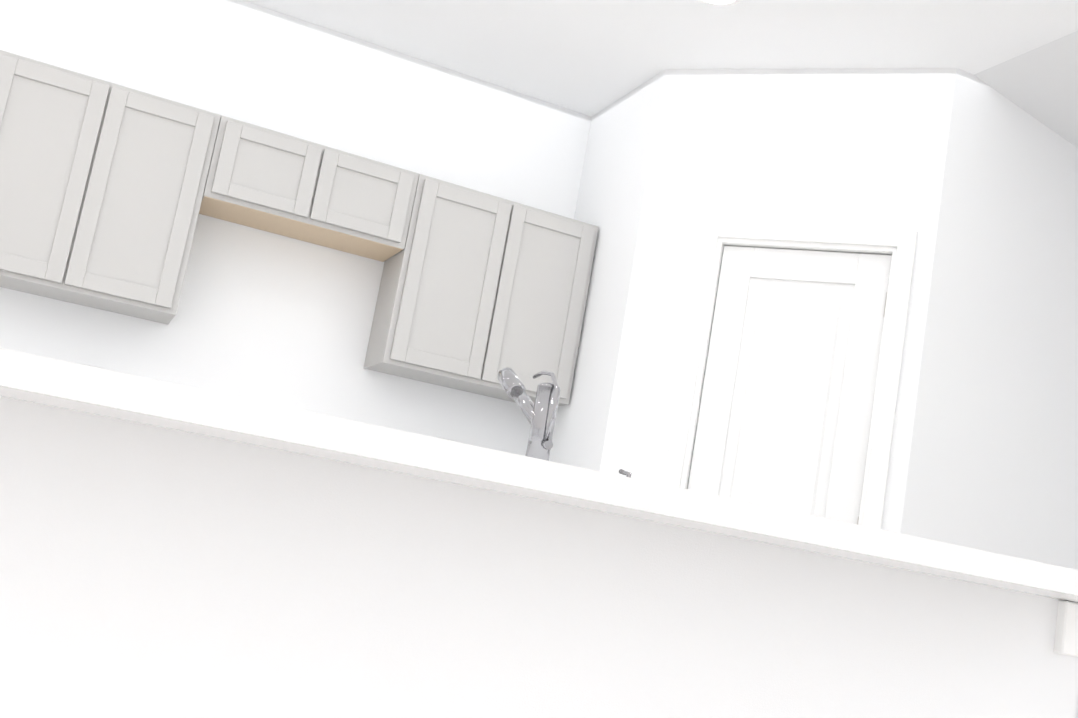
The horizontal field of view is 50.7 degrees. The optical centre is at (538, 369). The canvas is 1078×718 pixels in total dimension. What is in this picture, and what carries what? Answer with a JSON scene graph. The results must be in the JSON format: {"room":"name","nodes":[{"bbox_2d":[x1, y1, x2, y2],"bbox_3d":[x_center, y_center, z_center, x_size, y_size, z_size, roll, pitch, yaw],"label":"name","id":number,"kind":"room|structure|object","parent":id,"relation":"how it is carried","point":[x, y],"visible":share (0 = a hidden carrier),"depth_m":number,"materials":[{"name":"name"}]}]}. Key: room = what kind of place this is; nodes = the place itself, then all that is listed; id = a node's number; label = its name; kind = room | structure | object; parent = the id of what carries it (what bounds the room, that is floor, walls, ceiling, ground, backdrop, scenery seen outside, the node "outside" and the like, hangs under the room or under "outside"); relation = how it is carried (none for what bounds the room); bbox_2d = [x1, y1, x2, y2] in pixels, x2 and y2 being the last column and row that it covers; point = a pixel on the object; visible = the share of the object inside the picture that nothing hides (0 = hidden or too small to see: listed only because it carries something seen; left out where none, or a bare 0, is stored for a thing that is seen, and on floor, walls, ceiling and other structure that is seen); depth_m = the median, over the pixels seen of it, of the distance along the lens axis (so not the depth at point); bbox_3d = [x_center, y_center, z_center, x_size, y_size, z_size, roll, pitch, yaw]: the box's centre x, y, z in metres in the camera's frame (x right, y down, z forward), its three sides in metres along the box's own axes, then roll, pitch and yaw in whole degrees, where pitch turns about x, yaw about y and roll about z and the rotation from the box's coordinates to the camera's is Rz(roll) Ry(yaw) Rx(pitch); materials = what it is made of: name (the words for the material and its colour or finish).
{"room":"kitchen","nodes":[
{"label":"kitchen","id":0,"kind":"room"},
{"bbox_2d":[0,0,591,455],"bbox_3d":[-0.186,0.163,4.892,4.490,2.740,0.120,13,-10,-22],"label":"wall","id":1,"kind":"structure","parent":0,"point":[272,318],"depth_m":4.55,"materials":[{"name":"white paint"}]},
{"bbox_2d":[0,50,220,324],"bbox_3d":[-1.632,-0.635,4.100,0.768,0.760,0.317,13,-10,-22],"label":"upper cabinet","id":2,"kind":"object","parent":1,"relation":"attached to","point":[102,184],"visible":1,"depth_m":3.98,"materials":[{"name":"grey wood"}]},
{"bbox_2d":[199,115,418,261],"bbox_3d":[-0.897,-0.687,4.418,0.768,0.312,0.317,13,-10,-22],"label":"upper cabinet","id":3,"kind":"object","parent":1,"relation":"attached to","point":[269,180],"visible":0.96,"depth_m":4.29,"materials":[{"name":"grey wood"}]},
{"bbox_2d":[364,174,598,405],"bbox_3d":[-0.227,-0.300,4.672,0.793,0.760,0.317,13,-10,-22],"label":"upper cabinet","id":4,"kind":"object","parent":1,"relation":"attached to","point":[478,291],"visible":0.96,"depth_m":4.52,"materials":[{"name":"grey wood"}]},
{"bbox_2d":[549,70,664,470],"bbox_3d":[0.181,0.183,4.616,0.100,2.740,0.670,13,-10,-22],"label":"wall","id":5,"kind":"structure","parent":0,"point":[613,183],"depth_m":4.58,"materials":[{"name":"white paint"}]},
{"bbox_2d":[244,0,1077,147],"bbox_3d":[-2.950,-1.961,3.051,12.060,0.508,16.920,13,-10,-22],"label":"ceiling","id":6,"kind":"structure","parent":0,"point":[591,58],"depth_m":4.17,"materials":[{"name":"white paint"}]},
{"bbox_2d":[697,0,741,6],"bbox_3d":[0.603,-1.268,3.833,0.176,0.014,0.176,13,-10,-22],"label":"recessed light","id":7,"kind":"object","parent":6,"relation":"in","point":[721,3],"visible":0.96,"depth_m":3.89,"materials":[{"name":"white paint"}]},
{"bbox_2d":[600,68,956,532],"bbox_3d":[0.784,0.210,4.125,1.089,2.740,0.100,6,-10,23],"label":"wall","id":8,"kind":"structure","parent":0,"point":[850,147],"depth_m":4.24,"materials":[{"name":"white paint"}]},
{"bbox_2d":[688,246,891,524],"bbox_3d":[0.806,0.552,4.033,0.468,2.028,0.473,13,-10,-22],"label":"pantry door","id":9,"kind":"structure","parent":8,"relation":"in","point":[787,401],"depth_m":4.10,"materials":[{"name":"white paint"}]},
{"bbox_2d":[664,221,916,528],"bbox_3d":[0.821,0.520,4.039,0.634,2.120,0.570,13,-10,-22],"label":"door frame","id":10,"kind":"structure","parent":8,"relation":"attached to","point":[900,245],"depth_m":3.95,"materials":[{"name":"white paint"}]},
{"bbox_2d":[901,68,1077,717],"bbox_3d":[1.761,0.379,4.124,1.140,2.740,0.100,13,-10,-22],"label":"wall","id":11,"kind":"structure","parent":0,"point":[993,464],"depth_m":4.07,"materials":[{"name":"white paint"}]},
{"bbox_3d":[-3.477,0.667,2.604,11.910,0.060,16.920,13,-10,-22],"label":"floor","id":12,"kind":"structure","parent":0,"visible":0},
{"bbox_2d":[0,396,1077,717],"bbox_3d":[-0.163,0.676,2.079,2.220,0.880,0.843,13,-10,-22],"label":"half wall","id":13,"kind":"structure","parent":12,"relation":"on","point":[170,550],"depth_m":1.66,"materials":[{"name":"white paint"}]},
{"bbox_2d":[0,348,1077,603],"bbox_3d":[0.056,0.201,1.822,2.315,0.040,0.595,13,-10,-22],"label":"island countertop","id":14,"kind":"structure","parent":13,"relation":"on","point":[30,378],"depth_m":1.49,"materials":[{"name":"white stone"}]}
]}

